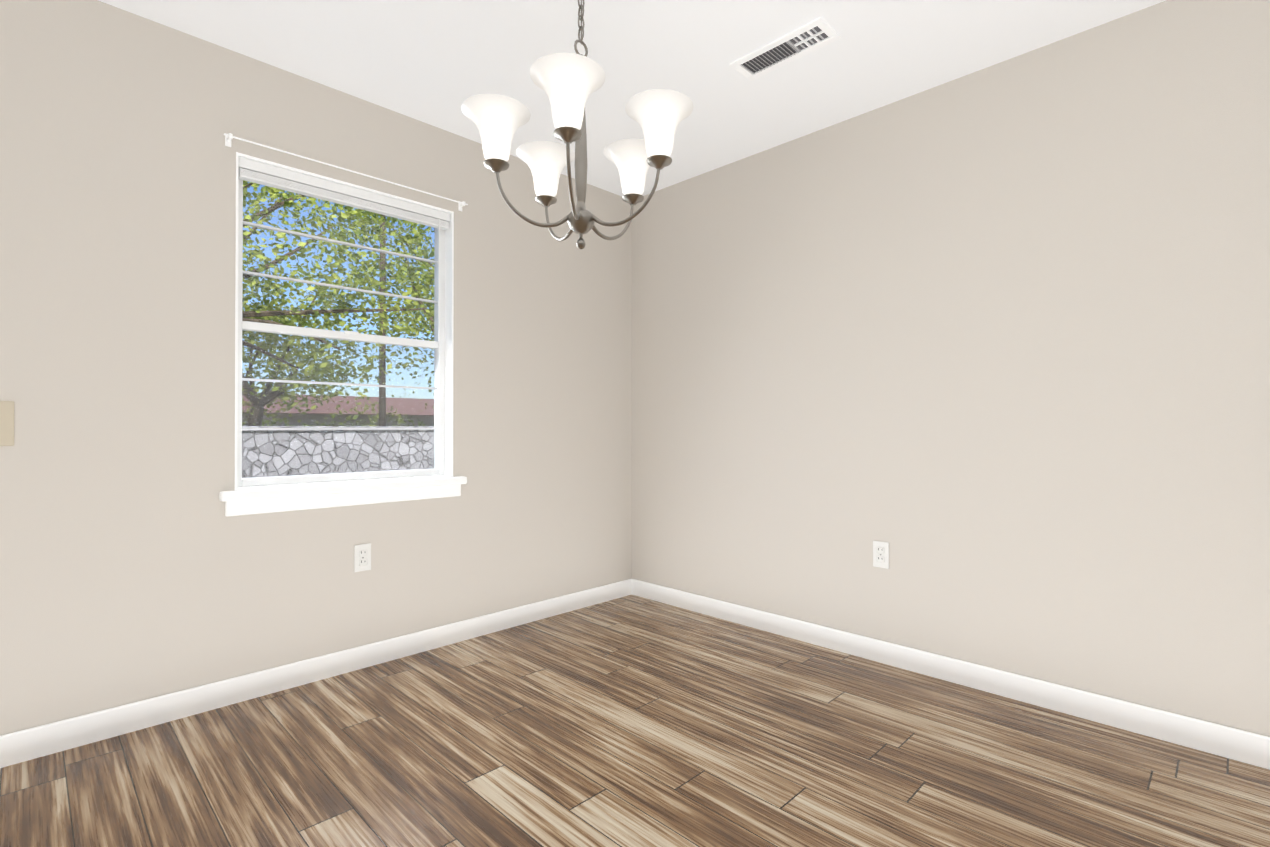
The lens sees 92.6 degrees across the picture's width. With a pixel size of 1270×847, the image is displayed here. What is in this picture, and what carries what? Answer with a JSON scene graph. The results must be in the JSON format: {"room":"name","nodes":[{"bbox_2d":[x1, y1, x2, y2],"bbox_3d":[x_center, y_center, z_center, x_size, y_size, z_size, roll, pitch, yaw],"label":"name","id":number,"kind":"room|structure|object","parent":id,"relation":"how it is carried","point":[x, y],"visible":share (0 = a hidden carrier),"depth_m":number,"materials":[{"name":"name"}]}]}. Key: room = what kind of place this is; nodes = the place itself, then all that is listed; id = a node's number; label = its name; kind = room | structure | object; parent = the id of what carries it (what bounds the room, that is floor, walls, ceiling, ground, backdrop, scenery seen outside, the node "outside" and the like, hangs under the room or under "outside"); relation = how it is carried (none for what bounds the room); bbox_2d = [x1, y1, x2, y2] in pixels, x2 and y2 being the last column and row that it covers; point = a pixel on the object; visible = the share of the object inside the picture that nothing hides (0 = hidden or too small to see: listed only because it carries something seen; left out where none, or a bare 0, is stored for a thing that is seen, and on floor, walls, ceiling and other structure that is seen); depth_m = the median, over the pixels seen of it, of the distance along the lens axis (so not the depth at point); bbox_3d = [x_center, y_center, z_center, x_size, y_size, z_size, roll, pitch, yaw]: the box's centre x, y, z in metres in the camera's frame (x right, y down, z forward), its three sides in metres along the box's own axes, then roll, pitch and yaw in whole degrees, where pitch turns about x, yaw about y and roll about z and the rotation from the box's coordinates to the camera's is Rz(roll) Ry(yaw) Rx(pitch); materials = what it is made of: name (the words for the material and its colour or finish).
{"room":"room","nodes":[
{"label":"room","id":0,"kind":"room"},
{"bbox_2d":[0,0,631,735],"bbox_3d":[-1.694,-0.178,2.188,0.150,2.440,4.900,0,-1,45],"label":"wall","id":1,"kind":"structure","parent":0,"point":[136,564],"depth_m":2.21,"materials":[{"name":"paint"}]},
{"bbox_2d":[0,401,13,445],"bbox_3d":[-1.939,0.000,1.835,0.012,0.137,0.089,0,-1,45],"label":"light switch","id":2,"kind":"object","parent":1,"relation":"attached to","point":[6,423],"visible":1,"depth_m":1.85,"materials":[{"name":"beige plastic"}]},
{"bbox_2d":[0,579,631,767],"bbox_3d":[-1.641,0.994,2.118,0.014,0.095,4.586,0,-1,45],"label":"baseboard","id":3,"kind":"structure","parent":1,"relation":"attached to","point":[43,740],"depth_m":2.33,"materials":[{"name":"white wood"}]},
{"bbox_2d":[219,476,466,516],"bbox_3d":[-1.192,0.300,2.600,0.107,0.094,0.996,0,-1,45],"label":"window sill","id":4,"kind":"structure","parent":1,"relation":"attached to","point":[254,501],"depth_m":2.50,"materials":[{"name":"white wood"}]},
{"bbox_2d":[235,152,453,490],"bbox_3d":[-1.227,-0.382,2.637,0.122,1.273,0.892,0,-1,45],"label":"window","id":5,"kind":"structure","parent":1,"relation":"in","point":[437,346],"depth_m":2.66,"materials":[{"name":"white plastic"}]},
{"bbox_2d":[242,330,434,477],"bbox_3d":[-1.265,-0.076,2.672,0.002,0.610,0.840,0,-1,45],"label":"screen","id":6,"kind":"object","parent":5,"relation":"attached to","point":[332,375],"visible":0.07,"depth_m":2.63,"materials":[{"name":"grey metal"}]},
{"bbox_2d":[238,157,449,340],"bbox_3d":[-1.206,-0.700,2.618,0.045,0.619,0.868,0,-1,45],"label":"window blind","id":7,"kind":"object","parent":5,"relation":"attached to","point":[281,178],"visible":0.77,"depth_m":2.57,"materials":[{"name":"white plastic"}]},
{"bbox_2d":[224,133,467,210],"bbox_3d":[-1.167,-1.053,2.588,0.043,0.046,0.992,0,-1,45],"label":"curtain rod","id":8,"kind":"object","parent":1,"relation":"attached to","point":[229,137],"visible":1,"depth_m":2.48,"materials":[{"name":"white metal"}]},
{"bbox_2d":[354,543,370,571],"bbox_3d":[-1.169,0.575,2.605,0.018,0.115,0.070,0,-1,45],"label":"outlet","id":9,"kind":"object","parent":1,"relation":"attached to","point":[362,557],"visible":1,"depth_m":2.60,"materials":[{"name":"white plastic"}]},
{"bbox_2d":[98,0,1165,195],"bbox_3d":[0.061,-1.469,0.452,5.100,0.120,4.900,0,-1,45],"label":"ceiling","id":10,"kind":"structure","parent":0,"point":[436,63],"depth_m":2.27,"materials":[{"name":"white paint"}]},
{"bbox_2d":[461,0,693,248],"bbox_3d":[-0.152,-0.953,1.784,0.644,0.895,0.636,0,-1,45],"label":"chandelier","id":11,"kind":"object","parent":10,"relation":"hanging from","point":[568,83],"visible":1,"depth_m":1.67,"materials":[{"name":"white glass"}]},
{"bbox_2d":[729,17,840,80],"bbox_3d":[0.554,-1.394,2.273,0.385,0.016,0.150,0,-1,45],"label":"ceiling vent","id":12,"kind":"object","parent":10,"relation":"in","point":[811,36],"visible":1,"depth_m":2.26,"materials":[{"name":"white metal"}]},
{"bbox_2d":[0,595,1269,846],"bbox_3d":[0.061,1.091,0.435,5.100,0.120,4.900,0,-1,45],"label":"floor","id":13,"kind":"structure","parent":0,"point":[632,721],"depth_m":1.85,"materials":[{"name":"brown wood"}]},
{"bbox_2d":[632,0,1269,736],"bbox_3d":[1.789,-0.179,2.075,4.950,2.440,0.150,0,-1,45],"label":"wall","id":14,"kind":"structure","parent":0,"point":[984,352],"depth_m":2.34,"materials":[{"name":"paint"}]},
{"bbox_2d":[873,540,888,568],"bbox_3d":[1.081,0.575,2.667,0.070,0.115,0.018,0,-1,45],"label":"outlet","id":15,"kind":"object","parent":14,"relation":"attached to","point":[880,554],"visible":1,"depth_m":2.66,"materials":[{"name":"white plastic"}]},
{"bbox_2d":[632,579,1269,769],"bbox_3d":[1.678,0.994,2.062,4.800,0.095,0.014,0,-1,45],"label":"baseboard","id":16,"kind":"structure","parent":14,"relation":"attached to","point":[1226,742],"depth_m":2.32,"materials":[{"name":"white wood"}]},
{"label":"outside","id":17,"kind":"structure","parent":0,"visible":0},
{"bbox_3d":[-19.608,1.647,33.808,69.840,0.200,75.000,0,-1,45],"label":"ground","id":18,"kind":"structure","parent":17,"visible":0},
{"bbox_2d":[242,426,433,477],"bbox_3d":[-1.862,0.728,11.233,0.430,1.345,24.000,0,-1,45],"label":"stone wall","id":19,"kind":"structure","parent":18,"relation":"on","point":[267,460],"depth_m":8.56,"materials":[{"name":"stone"}]},
{"bbox_2d":[242,394,433,425],"bbox_3d":[-11.582,0.141,29.011,8.800,2.750,17.700,0,-1,45],"label":"house","id":20,"kind":"structure","parent":18,"relation":"on","point":[343,419],"depth_m":24.59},
{"bbox_2d":[242,180,434,425],"bbox_3d":[-3.195,-2.936,16.649,11.224,8.877,18.297,0,-1,45],"label":"trees","id":21,"kind":"object","parent":18,"relation":"on","point":[302,320],"depth_m":10.96,"materials":[{"name":"green plant"}]}
]}

